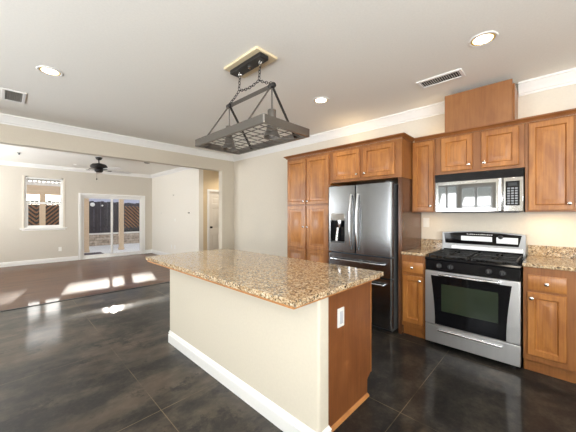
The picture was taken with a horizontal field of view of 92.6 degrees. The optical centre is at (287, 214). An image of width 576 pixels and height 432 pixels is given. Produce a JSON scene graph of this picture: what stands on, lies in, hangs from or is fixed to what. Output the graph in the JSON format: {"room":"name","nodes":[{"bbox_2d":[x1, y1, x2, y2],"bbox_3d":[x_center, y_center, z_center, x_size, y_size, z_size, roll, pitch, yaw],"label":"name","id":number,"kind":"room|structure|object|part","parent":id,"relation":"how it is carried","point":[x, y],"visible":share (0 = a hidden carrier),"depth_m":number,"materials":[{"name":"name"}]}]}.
{"room":"kitchen","nodes":[
{"label":"kitchen","id":0,"kind":"room"},
{"bbox_2d":[0,165,151,262],"bbox_3d":[-6.798,-0.002,7.319,0.150,2.650,6.250,0,0,44],"label":"wall","id":1,"kind":"structure","parent":0,"point":[16,244],"depth_m":7.53,"materials":[{"name":"beige paint"}]},
{"bbox_2d":[0,256,77,266],"bbox_3d":[-7.488,1.263,6.487,0.016,0.120,4.095,0,0,44],"label":"baseboard","id":2,"kind":"structure","parent":1,"relation":"attached to","point":[71,258],"depth_m":7.33,"materials":[{"name":"white paint"}]},
{"bbox_2d":[19,175,66,230],"bbox_3d":[-6.602,-0.287,7.460,0.155,1.440,0.965,0,0,44],"label":"window","id":3,"kind":"structure","parent":1,"relation":"in","point":[25,227],"depth_m":7.42,"materials":[{"name":"white paint"}]},
{"bbox_3d":[-6.562,0.401,7.421,0.044,0.065,0.965,0,0,44],"label":"sill","id":4,"kind":"part","parent":3,"relation":"part of","materials":[{"name":"white paint"}]},
{"bbox_3d":[-6.629,0.001,7.486,0.040,0.655,0.695,0,0,44],"label":"sash","id":5,"kind":"part","parent":3,"relation":"part of","materials":[{"name":"white paint"}]},
{"bbox_2d":[0,160,192,177],"bbox_3d":[-5.615,-1.276,6.089,3.260,0.100,6.130,0,0,44],"label":"crown molding","id":6,"kind":"structure","parent":1,"relation":"attached to","point":[9,163],"depth_m":7.85,"materials":[{"name":"white paint"}]},
{"bbox_2d":[78,193,144,259],"bbox_3d":[-5.478,0.353,8.654,0.148,1.940,1.805,0,0,44],"label":"door","id":7,"kind":"structure","parent":1,"relation":"in","point":[81,196],"depth_m":8.60,"materials":[{"name":"white paint"}]},
{"bbox_3d":[-5.796,0.386,8.399,0.035,1.815,0.795,0,0,44],"label":"panel","id":8,"kind":"part","parent":7,"relation":"part of","materials":[{"name":"clear glass"}]},
{"bbox_3d":[-5.226,0.386,8.915,0.035,1.815,0.880,0,0,44],"label":"panel","id":9,"kind":"part","parent":7,"relation":"part of","materials":[{"name":"clear glass"}]},
{"bbox_2d":[0,253,169,310],"bbox_3d":[-4.245,1.373,6.620,4.490,0.100,8.800,0,0,44],"label":"floor","id":10,"kind":"structure","parent":0,"point":[34,284],"depth_m":5.58,"materials":[{"name":"brown wood"}]},
{"bbox_2d":[0,124,233,248],"bbox_3d":[-3.481,-0.002,4.125,0.140,2.650,6.280,0,0,44],"label":"wall opening","id":11,"kind":"structure","parent":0,"point":[9,134],"depth_m":4.83,"materials":[{"name":"beige paint"}]},
{"bbox_2d":[0,101,444,161],"bbox_3d":[-1.838,-1.266,2.533,4.434,0.120,6.280,0,0,44],"label":"crown molding","id":12,"kind":"structure","parent":11,"relation":"attached to","point":[435,109],"depth_m":4.25,"materials":[{"name":"white paint"}]},
{"bbox_2d":[152,168,202,253],"bbox_3d":[-3.441,-0.002,8.333,3.260,2.650,0.120,0,0,44],"label":"wall","id":13,"kind":"structure","parent":0,"point":[174,195],"depth_m":8.00,"materials":[{"name":"beige paint"}]},
{"bbox_2d":[145,249,168,254],"bbox_3d":[-3.559,1.263,8.211,3.260,0.120,0.220,0,0,44],"label":"baseboard","id":14,"kind":"structure","parent":13,"relation":"attached to","point":[150,250],"depth_m":9.17,"materials":[{"name":"white paint"}]},
{"bbox_2d":[203,170,218,250],"bbox_3d":[-1.384,-0.002,8.199,0.120,2.650,2.550,0,0,44],"label":"wall","id":15,"kind":"structure","parent":0,"point":[210,178],"depth_m":7.31,"materials":[{"name":"beige paint"}]},
{"bbox_2d":[207,189,218,249],"bbox_3d":[-1.855,0.328,7.647,0.112,1.990,0.880,0,0,44],"label":"door","id":16,"kind":"structure","parent":15,"relation":"in","point":[212,195],"depth_m":7.49,"materials":[{"name":"white paint"}]},
{"bbox_2d":[0,0,575,174],"bbox_3d":[-1.349,-1.377,3.745,12.950,0.100,8.900,0,0,44],"label":"ceiling","id":17,"kind":"structure","parent":0,"point":[153,70],"depth_m":2.30,"materials":[{"name":"paint"}]},
{"bbox_2d":[1,88,26,103],"bbox_3d":[-3.074,-1.321,3.087,0.402,0.010,0.193,0,0,44],"label":"ceiling vent","id":18,"kind":"object","parent":17,"relation":"in","point":[6,94],"visible":1,"depth_m":3.07,"materials":[{"name":"white metal"}]},
{"bbox_2d":[36,66,62,76],"bbox_3d":[-2.205,-1.323,2.552,0.189,0.007,0.189,0,0,44],"label":"recessed light","id":19,"kind":"object","parent":17,"relation":"in","point":[47,70],"visible":1,"depth_m":2.55,"materials":[{"name":"white glass"}]},
{"bbox_2d":[62,157,130,179],"bbox_3d":[-4.406,-1.059,6.476,1.349,0.534,1.333,0,0,44],"label":"ceiling fan","id":20,"kind":"object","parent":17,"relation":"hanging from","point":[98,167],"visible":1,"depth_m":6.34,"materials":[{"name":"brown metal"}]},
{"bbox_3d":[-4.418,-1.082,6.433,0.344,0.219,0.344,0,0,44],"label":"motor","id":21,"kind":"part","parent":20,"relation":"part of","materials":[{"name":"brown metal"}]},
{"bbox_3d":[-3.988,-1.036,6.277,0.505,0.033,0.135,0,0,20],"label":"blade","id":22,"kind":"part","parent":20,"relation":"part of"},
{"bbox_3d":[-4.137,-1.036,6.794,0.135,0.033,0.505,0,0,38],"label":"blade","id":23,"kind":"part","parent":20,"relation":"part of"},
{"bbox_2d":[195,46,309,154],"bbox_3d":[-0.337,-0.964,2.353,0.960,0.724,0.490,0,0,44],"label":"pot rack","id":24,"kind":"object","parent":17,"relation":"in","point":[255,59],"visible":1,"depth_m":2.27,"materials":[{"name":"grey metal"}]},
{"bbox_3d":[-0.641,-0.818,2.475,0.237,0.350,0.013,0,0,-37],"label":"leg","id":25,"kind":"part","parent":24,"relation":"part of","materials":[{"name":"grey metal"}]},
{"bbox_3d":[-0.542,-0.654,2.551,0.131,0.105,0.131,0,0,44],"label":"lamp shade","id":26,"kind":"part","parent":24,"relation":"part of","materials":[{"name":"grey metal"}]},
{"bbox_3d":[-0.445,-0.813,2.630,0.245,0.365,0.008,0,0,-38],"label":"leg","id":27,"kind":"part","parent":24,"relation":"part of","materials":[{"name":"metal"}]},
{"bbox_3d":[-0.336,-1.086,2.352,0.288,0.041,0.024,0,0,44],"label":"chain","id":28,"kind":"part","parent":24,"relation":"part of","materials":[{"name":"metal"}]},
{"bbox_3d":[-0.334,-1.315,2.407,0.470,0.022,0.232,0,0,44],"label":"ceiling plate","id":29,"kind":"part","parent":24,"relation":"part of","materials":[{"name":"beige wood"}]},
{"bbox_3d":[-0.338,-0.647,2.353,0.960,0.060,0.490,0,0,44],"label":"frame","id":30,"kind":"part","parent":24,"relation":"part of","materials":[{"name":"grey metal"}]},
{"bbox_3d":[-0.225,-0.818,2.071,0.237,0.350,0.013,0,0,-37],"label":"leg","id":31,"kind":"part","parent":24,"relation":"part of","materials":[{"name":"grey metal"}]},
{"bbox_3d":[-0.126,-0.654,2.148,0.131,0.105,0.131,0,0,44],"label":"lamp shade","id":32,"kind":"part","parent":24,"relation":"part of","materials":[{"name":"grey metal"}]},
{"bbox_3d":[-0.126,-0.897,2.148,0.012,0.170,0.012,0,0,44],"label":"lamp stem","id":33,"kind":"part","parent":24,"relation":"part of","materials":[{"name":"grey metal"}]},
{"bbox_2d":[268,109,275,116],"bbox_3d":[-0.126,-0.759,2.148,0.076,0.114,0.076,0,0,44],"label":"socket","id":34,"kind":"object","parent":24,"relation":"attached to","point":[272,112],"depth_m":2.12,"materials":[{"name":"grey metal"}]},
{"bbox_3d":[-0.029,-0.813,2.227,0.245,0.365,0.008,0,0,-38],"label":"leg","id":35,"kind":"part","parent":24,"relation":"part of","materials":[{"name":"metal"}]},
{"bbox_2d":[313,97,328,103],"bbox_3d":[0.383,-1.323,3.199,0.189,0.007,0.189,0,0,44],"label":"recessed light","id":36,"kind":"object","parent":17,"relation":"in","point":[319,100],"visible":1,"depth_m":3.20,"materials":[{"name":"white glass"}]},
{"bbox_2d":[416,68,465,88],"bbox_3d":[1.492,-1.321,2.700,0.395,0.010,0.185,0,0,44],"label":"ceiling vent","id":37,"kind":"object","parent":17,"relation":"in","point":[452,75],"visible":1,"depth_m":2.69,"materials":[{"name":"white metal"}]},
{"bbox_2d":[468,31,498,46],"bbox_3d":[1.476,-1.323,2.085,0.189,0.007,0.189,0,0,44],"label":"recessed light","id":38,"kind":"object","parent":17,"relation":"in","point":[484,38],"visible":1,"depth_m":2.07,"materials":[{"name":"white glass"}]},
{"bbox_2d":[0,282,575,431],"bbox_3d":[-0.561,1.373,1.296,8.210,0.100,6.280,0,0,44],"label":"floor","id":39,"kind":"structure","parent":0,"point":[107,362],"depth_m":2.12,"materials":[{"name":"tile"}]},
{"bbox_2d":[0,281,169,311],"bbox_3d":[-3.614,1.320,4.038,0.040,0.006,5.970,0,0,44],"label":"floor strip","id":40,"kind":"object","parent":39,"relation":"on","point":[169,281],"visible":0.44,"depth_m":4.36,"materials":[{"name":"black plastic"}]},
{"bbox_2d":[168,269,370,431],"bbox_3d":[-0.280,0.894,2.426,1.961,0.858,0.729,0,0,44],"label":"kitchen island","id":41,"kind":"object","parent":39,"relation":"on","point":[307,368],"visible":0.73,"depth_m":1.84,"materials":[{"name":"beige paint"}]},
{"bbox_3d":[-0.492,1.263,2.208,1.961,0.120,0.120,0,0,44],"label":"baseboard","id":42,"kind":"part","parent":41,"relation":"part of","materials":[{"name":"white paint"}]},
{"bbox_2d":[145,248,382,309],"bbox_3d":[-0.354,0.440,2.347,1.995,0.048,0.946,0,0,44],"label":"island countertop","id":43,"kind":"structure","parent":41,"relation":"on","point":[292,283],"depth_m":1.93,"materials":[{"name":"beige stone"}]},
{"bbox_2d":[337,307,343,327],"bbox_3d":[0.338,0.658,1.760,0.006,0.120,0.072,0,0,44],"label":"outlet","id":44,"kind":"object","parent":41,"relation":"attached to","point":[340,310],"depth_m":1.75,"materials":[{"name":"white plastic"}]},
{"bbox_2d":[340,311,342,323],"bbox_3d":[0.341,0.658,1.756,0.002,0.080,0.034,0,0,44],"label":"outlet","id":45,"kind":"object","parent":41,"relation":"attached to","point":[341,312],"depth_m":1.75,"materials":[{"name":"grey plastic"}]},
{"bbox_3d":[0.394,0.894,1.837,0.019,0.858,0.613,0,0,44],"label":"panel","id":46,"kind":"part","parent":41,"relation":"part of","materials":[{"name":"brown wood"}]},
{"bbox_3d":[0.396,1.313,1.812,0.018,0.020,0.546,0,0,44],"label":"shoe moulding","id":47,"kind":"part","parent":41,"relation":"part of","materials":[{"name":"brown wood"}]},
{"bbox_2d":[287,152,344,262],"bbox_3d":[0.480,0.241,4.182,0.809,2.164,0.682,0,0,44],"label":"pantry cabinet","id":48,"kind":"object","parent":39,"relation":"on","point":[308,177],"visible":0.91,"depth_m":3.93,"materials":[{"name":"brown wood"}]},
{"bbox_3d":[0.124,0.526,4.112,0.365,1.295,0.020,0,0,44],"label":"door","id":49,"kind":"part","parent":48,"relation":"part of","materials":[{"name":"brown wood"}]},
{"bbox_3d":[0.124,-0.472,4.112,0.365,0.660,0.020,0,0,44],"label":"door","id":50,"kind":"part","parent":48,"relation":"part of","materials":[{"name":"brown wood"}]},
{"bbox_3d":[0.410,0.526,3.836,0.380,1.295,0.020,0,0,44],"label":"door","id":51,"kind":"part","parent":48,"relation":"part of","materials":[{"name":"brown wood"}]},
{"bbox_3d":[0.410,-0.472,3.836,0.380,0.660,0.020,0,0,44],"label":"door","id":52,"kind":"part","parent":48,"relation":"part of","materials":[{"name":"brown wood"}]},
{"bbox_2d":[329,177,420,333],"bbox_3d":[1.081,0.457,3.508,0.906,1.733,0.813,0,0,44],"label":"refrigerator","id":53,"kind":"object","parent":39,"relation":"on","point":[363,218],"depth_m":3.14,"materials":[{"name":"silver metal"}]},
{"bbox_3d":[0.631,0.034,3.482,0.210,0.087,0.020,0,0,44],"label":"control panel","id":54,"kind":"part","parent":53,"relation":"part of","materials":[{"name":"metal"}]},
{"bbox_3d":[0.682,0.060,3.465,0.393,0.822,0.066,0,0,44],"label":"door","id":55,"kind":"part","parent":53,"relation":"part of","materials":[{"name":"metal"}]},
{"bbox_3d":[0.752,0.093,3.315,0.022,0.674,0.079,0,0,44],"label":"handle","id":56,"kind":"part","parent":53,"relation":"part of","materials":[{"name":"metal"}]},
{"bbox_3d":[0.817,0.093,3.253,0.022,0.674,0.079,0,0,44],"label":"handle","id":57,"kind":"part","parent":53,"relation":"part of","materials":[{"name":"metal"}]},
{"bbox_3d":[0.805,0.558,3.269,0.714,0.022,0.086,0,0,44],"label":"handle","id":58,"kind":"part","parent":53,"relation":"part of","materials":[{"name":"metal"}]},
{"bbox_3d":[0.843,0.598,3.308,0.842,0.220,0.065,0,0,44],"label":"drawer","id":59,"kind":"part","parent":53,"relation":"part of","materials":[{"name":"metal"}]},
{"bbox_3d":[0.986,0.060,3.170,0.443,0.822,0.065,0,0,44],"label":"door","id":60,"kind":"part","parent":53,"relation":"part of","materials":[{"name":"metal"}]},
{"bbox_3d":[0.843,0.993,3.308,0.842,0.540,0.065,0,0,44],"label":"drawer","id":61,"kind":"part","parent":53,"relation":"part of","materials":[{"name":"metal"}]},
{"bbox_3d":[1.457,0.457,3.273,0.038,1.732,0.628,0,0,44],"label":"refrigerator end panel","id":62,"kind":"part","parent":53,"relation":"part of","materials":[{"name":"brown wood"}]},
{"bbox_2d":[402,251,441,338],"bbox_3d":[1.541,0.881,3.154,0.242,0.883,0.682,0,0,44],"label":"base cabinet","id":63,"kind":"object","parent":39,"relation":"on","point":[413,267],"visible":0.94,"depth_m":2.94,"materials":[{"name":"brown wood"}]},
{"bbox_3d":[1.334,0.568,2.940,0.209,0.110,0.020,0,0,44],"label":"drawer","id":64,"kind":"part","parent":63,"relation":"part of","materials":[{"name":"brown wood"}]},
{"bbox_3d":[1.334,0.911,2.940,0.209,0.505,0.020,0,0,44],"label":"door","id":65,"kind":"part","parent":63,"relation":"part of","materials":[{"name":"brown wood"}]},
{"bbox_3d":[1.348,0.827,2.954,0.242,0.774,0.019,0,0,44],"label":"frame","id":66,"kind":"part","parent":63,"relation":"part of","materials":[{"name":"brown wood"}]},
{"bbox_2d":[401,239,441,256],"bbox_3d":[1.554,0.373,3.164,0.248,0.132,0.650,0,0,44],"label":"countertop","id":67,"kind":"structure","parent":63,"relation":"on","point":[428,246],"depth_m":3.28,"materials":[{"name":"beige stone"}]},
{"bbox_2d":[425,231,525,368],"bbox_3d":[1.881,0.755,2.774,0.751,1.136,0.718,0,0,44],"label":"gas range","id":68,"kind":"object","parent":39,"relation":"on","point":[474,286],"visible":1,"depth_m":2.58,"materials":[{"name":"metal"}]},
{"bbox_3d":[1.667,1.149,2.553,0.510,0.023,0.019,0,0,44],"label":"handle","id":69,"kind":"part","parent":68,"relation":"part of","materials":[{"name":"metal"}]},
{"bbox_3d":[1.653,0.591,2.538,0.504,0.024,0.060,0,0,44],"label":"handle","id":70,"kind":"part","parent":68,"relation":"part of","materials":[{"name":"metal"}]},
{"bbox_3d":[1.669,0.851,2.555,0.636,0.480,0.004,0,0,44],"label":"door glass","id":71,"kind":"part","parent":68,"relation":"part of","materials":[{"name":"black glass"}]},
{"bbox_3d":[1.689,1.194,2.576,0.747,0.178,0.044,0,0,44],"label":"storage drawer","id":72,"kind":"part","parent":68,"relation":"part of","materials":[{"name":"metal"}]},
{"bbox_3d":[1.688,0.833,2.574,0.747,0.530,0.048,0,0,44],"label":"oven door","id":73,"kind":"part","parent":68,"relation":"part of","materials":[{"name":"metal"}]},
{"bbox_2d":[425,253,524,268],"bbox_3d":[1.874,0.449,2.766,0.751,0.024,0.575,0,0,44],"label":"cooktop","id":74,"kind":"object","parent":68,"relation":"in","point":[491,264],"depth_m":2.64,"materials":[{"name":"black metal"}]},
{"bbox_3d":[2.080,0.263,2.987,0.697,0.137,0.008,0,0,44],"label":"control glass","id":75,"kind":"part","parent":68,"relation":"part of","materials":[{"name":"black glass"}]},
{"bbox_3d":[2.081,0.415,2.980,0.707,0.044,0.016,0,0,44],"label":"vent trim","id":76,"kind":"part","parent":68,"relation":"part of","materials":[{"name":"silver metal"}]},
{"bbox_3d":[1.783,0.513,2.450,0.049,0.050,0.034,0,0,44],"label":"knob","id":77,"kind":"part","parent":68,"relation":"part of","materials":[{"name":"black plastic"}]},
{"bbox_3d":[1.852,0.513,2.383,0.049,0.050,0.034,0,0,44],"label":"knob","id":78,"kind":"part","parent":68,"relation":"part of","materials":[{"name":"black plastic"}]},
{"bbox_2d":[523,266,575,383],"bbox_3d":[2.297,0.881,2.422,0.312,0.883,0.682,0,0,44],"label":"base cabinet","id":79,"kind":"object","parent":39,"relation":"on","point":[549,295],"visible":0.99,"depth_m":2.20,"materials":[{"name":"brown wood"}]},
{"bbox_3d":[2.080,0.903,2.216,0.233,0.520,0.020,0,0,44],"label":"door","id":80,"kind":"part","parent":79,"relation":"part of","materials":[{"name":"brown wood"}]},
{"bbox_3d":[2.082,0.562,2.215,0.230,0.122,0.020,0,0,44],"label":"drawer","id":81,"kind":"part","parent":79,"relation":"part of","materials":[{"name":"brown wood"}]},
{"bbox_3d":[2.589,0.881,2.139,0.498,0.883,0.682,0,0,44],"label":"base cabinet","id":82,"kind":"object","parent":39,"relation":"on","visible":0},
{"bbox_2d":[522,245,575,271],"bbox_3d":[2.486,0.373,2.261,0.817,0.132,0.650,0,0,44],"label":"countertop","id":83,"kind":"structure","parent":82,"relation":"on","point":[539,256],"depth_m":2.54,"materials":[{"name":"beige stone"}]},
{"bbox_2d":[234,84,575,256],"bbox_3d":[1.665,-0.002,3.615,8.240,2.650,0.150,0,0,44],"label":"wall","id":84,"kind":"structure","parent":0,"point":[260,182],"depth_m":3.79,"materials":[{"name":"beige paint"}]},
{"bbox_2d":[331,138,411,185],"bbox_3d":[1.112,-0.627,3.570,0.947,0.430,0.682,0,0,44],"label":"upper cabinet","id":85,"kind":"object","parent":84,"relation":"attached to","point":[379,162],"visible":0.99,"depth_m":3.27,"materials":[{"name":"brown wood"}]},
{"bbox_3d":[0.740,-0.626,3.515,0.385,0.358,0.020,0,0,44],"label":"door","id":86,"kind":"part","parent":85,"relation":"part of","materials":[{"name":"brown wood"}]},
{"bbox_3d":[1.052,-0.626,3.213,0.386,0.358,0.020,0,0,44],"label":"door","id":87,"kind":"part","parent":85,"relation":"part of","materials":[{"name":"brown wood"}]},
{"bbox_2d":[412,139,435,211],"bbox_3d":[1.649,-0.432,3.259,0.252,0.820,0.382,0,0,44],"label":"upper cabinet","id":88,"kind":"object","parent":84,"relation":"attached to","point":[423,152],"visible":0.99,"depth_m":3.14,"materials":[{"name":"brown wood"}]},
{"bbox_2d":[423,218,428,226],"bbox_3d":[1.728,0.103,3.443,0.070,0.115,0.008,0,0,44],"label":"power outlet","id":89,"kind":"object","parent":84,"relation":"attached to","point":[425,220],"visible":1,"depth_m":3.44,"materials":[{"name":"white plastic"}]},
{"bbox_2d":[421,239,441,247],"bbox_3d":[1.773,0.358,3.390,0.246,0.100,0.020,0,0,44],"label":"backsplash","id":90,"kind":"structure","parent":84,"relation":"attached to","point":[435,243],"depth_m":3.38,"materials":[{"name":"beige stone"}]},
{"bbox_2d":[436,123,524,174],"bbox_3d":[2.013,-0.638,2.906,0.755,0.408,0.382,0,0,44],"label":"upper cabinet","id":91,"kind":"object","parent":84,"relation":"attached to","point":[502,147],"visible":1,"depth_m":2.75,"materials":[{"name":"brown wood"}]},
{"bbox_2d":[283,108,575,159],"bbox_3d":[1.468,-0.863,3.233,3.632,0.042,0.670,0,0,44],"label":"crown molding","id":92,"kind":"structure","parent":91,"relation":"on","point":[569,111],"depth_m":2.98,"materials":[{"name":"brown wood"}]},
{"bbox_3d":[1.784,-0.642,2.921,0.290,0.360,0.020,0,0,44],"label":"door","id":93,"kind":"part","parent":91,"relation":"part of","materials":[{"name":"brown wood"}]},
{"bbox_2d":[435,167,524,212],"bbox_3d":[2.006,-0.223,2.902,0.745,0.416,0.396,0,0,44],"label":"microwave","id":94,"kind":"object","parent":91,"relation":"attached to","point":[501,190],"visible":1,"depth_m":2.74,"materials":[{"name":"silver metal"}]},
{"bbox_3d":[1.829,-0.187,2.842,0.508,0.250,0.007,0,0,45],"label":"door glass","id":95,"kind":"part","parent":94,"relation":"part of","materials":[{"name":"black glass"}]},
{"bbox_3d":[1.845,-0.187,2.844,0.594,0.324,0.027,0,0,45],"label":"door","id":96,"kind":"part","parent":94,"relation":"part of","materials":[{"name":"metal"}]},
{"bbox_3d":[2.022,-0.187,2.629,0.032,0.316,0.026,0,0,44],"label":"handle","id":97,"kind":"part","parent":94,"relation":"part of","materials":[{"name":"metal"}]},
{"bbox_3d":[2.114,-0.187,2.584,0.148,0.324,0.034,0,0,44],"label":"control panel","id":98,"kind":"part","parent":94,"relation":"part of","materials":[{"name":"metal"}]},
{"bbox_2d":[445,79,517,131],"bbox_3d":[2.035,-1.063,2.915,0.590,0.440,0.335,0,0,44],"label":"duct cover","id":99,"kind":"object","parent":91,"relation":"on","point":[497,102],"visible":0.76,"depth_m":2.77,"materials":[{"name":"brown wood"}]},
{"bbox_3d":[2.248,-1.042,2.723,0.018,0.398,0.314,0,0,44],"label":"panel","id":100,"kind":"part","parent":99,"relation":"part of","materials":[{"name":"brown wood"}]},
{"bbox_3d":[2.046,-0.642,2.667,0.292,0.360,0.020,0,0,44],"label":"door","id":101,"kind":"part","parent":91,"relation":"part of","materials":[{"name":"brown wood"}]},
{"bbox_2d":[518,67,575,96],"bbox_3d":[3.441,-1.266,1.730,3.066,0.120,0.084,0,0,44],"label":"crown molding","id":102,"kind":"structure","parent":84,"relation":"attached to","point":[566,77],"depth_m":2.64,"materials":[{"name":"white paint"}]},
{"bbox_2d":[525,114,575,211],"bbox_3d":[2.413,-0.432,2.518,0.356,0.820,0.382,0,0,44],"label":"upper cabinet","id":103,"kind":"object","parent":84,"relation":"attached to","point":[550,144],"visible":1,"depth_m":2.41,"materials":[{"name":"brown wood"}]},
{"bbox_2d":[528,245,575,258],"bbox_3d":[2.705,0.358,2.487,0.815,0.100,0.020,0,0,44],"label":"backsplash","id":104,"kind":"structure","parent":84,"relation":"attached to","point":[538,250],"depth_m":2.64,"materials":[{"name":"beige stone"}]},
{"bbox_3d":[-4.454,-0.002,0.612,12.850,2.650,0.120,0,0,44],"label":"wall","id":105,"kind":"structure","parent":0,"visible":0},
{"bbox_2d":[27,179,59,194],"bbox_3d":[-6.985,-0.844,8.857,2.240,0.435,13.000,0,0,44],"label":"patio cover","id":106,"kind":"object","parent":105,"relation":"attached to","point":[36,188],"visible":0.09,"depth_m":8.81,"materials":[{"name":"beige wood"}]},
{"label":"outside","id":107,"kind":"structure","parent":0,"visible":0},
{"bbox_3d":[-16.713,1.183,21.767,25.700,0.520,32.000,0,0,44],"label":"garden","id":108,"kind":"object","parent":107,"visible":0},
{"bbox_2d":[89,198,138,206],"bbox_3d":[-11.519,-1.352,19.727,6.800,4.550,6.100,0,0,44],"label":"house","id":109,"kind":"structure","parent":108,"relation":"on","point":[94,200],"depth_m":16.53,"materials":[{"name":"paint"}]},
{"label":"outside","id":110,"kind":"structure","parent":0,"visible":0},
{"bbox_2d":[82,243,138,259],"bbox_3d":[-7.244,1.393,9.805,3.950,0.100,16.000,0,0,44],"label":"floor","id":111,"kind":"structure","parent":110,"point":[105,249],"depth_m":10.79,"materials":[{"name":"concrete"}]},
{"bbox_2d":[39,195,45,224],"bbox_3d":[-7.908,0.359,8.868,0.170,1.968,0.170,0,0,44],"label":"patio post","id":112,"kind":"object","parent":111,"relation":"on","point":[42,198],"visible":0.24,"depth_m":8.82,"materials":[{"name":"beige wood"}]},
{"bbox_2d":[84,198,89,252],"bbox_3d":[-7.104,0.359,9.697,0.170,1.968,0.170,0,0,44],"label":"patio post","id":113,"kind":"object","parent":111,"relation":"on","point":[86,200],"visible":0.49,"depth_m":9.64,"materials":[{"name":"beige wood"}]},
{"bbox_2d":[84,252,103,254],"bbox_3d":[-6.485,1.336,9.007,1.150,0.014,0.810,0,0,44],"label":"doormat","id":114,"kind":"object","parent":111,"relation":"on","point":[93,253],"visible":0.3,"depth_m":9.31,"materials":[{"name":"grey fabric"}]},
{"bbox_2d":[89,231,138,245],"bbox_3d":[-8.755,1.118,11.270,0.340,0.610,20.000,0,0,44],"label":"stone wall","id":115,"kind":"structure","parent":111,"relation":"on","point":[95,239],"depth_m":12.05,"materials":[{"name":"stone"}]},
{"bbox_2d":[27,200,58,224],"bbox_3d":[-10.173,0.140,9.915,0.110,1.343,3.319,0,0,44],"label":"lattice fence","id":116,"kind":"object","parent":115,"relation":"on","point":[52,211],"visible":0.2,"depth_m":10.70,"materials":[{"name":"brown wood"}]},
{"bbox_2d":[89,201,118,232],"bbox_3d":[-8.277,0.124,11.864,0.080,1.375,2.080,0,0,44],"label":"fence","id":117,"kind":"object","parent":115,"relation":"on","point":[99,216],"visible":0.44,"depth_m":12.03,"materials":[{"name":"grey wood"}]},
{"bbox_2d":[124,203,138,231],"bbox_3d":[-6.565,0.140,13.638,0.110,1.343,2.788,0,0,44],"label":"lattice fence","id":118,"kind":"object","parent":115,"relation":"on","point":[131,210],"visible":0.19,"depth_m":12.86,"materials":[{"name":"brown wood"}]},
{"bbox_3d":[-7.521,0.167,12.691,0.055,1.288,0.060,0,0,44],"label":"fence post","id":119,"kind":"part","parent":118,"relation":"part of","materials":[{"name":"brown wood"}]},
{"bbox_2d":[118,199,123,249],"bbox_3d":[-6.345,0.359,10.480,0.170,1.968,0.170,0,0,44],"label":"patio post","id":120,"kind":"object","parent":111,"relation":"on","point":[121,202],"visible":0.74,"depth_m":10.43,"materials":[{"name":"beige wood"}]}
]}

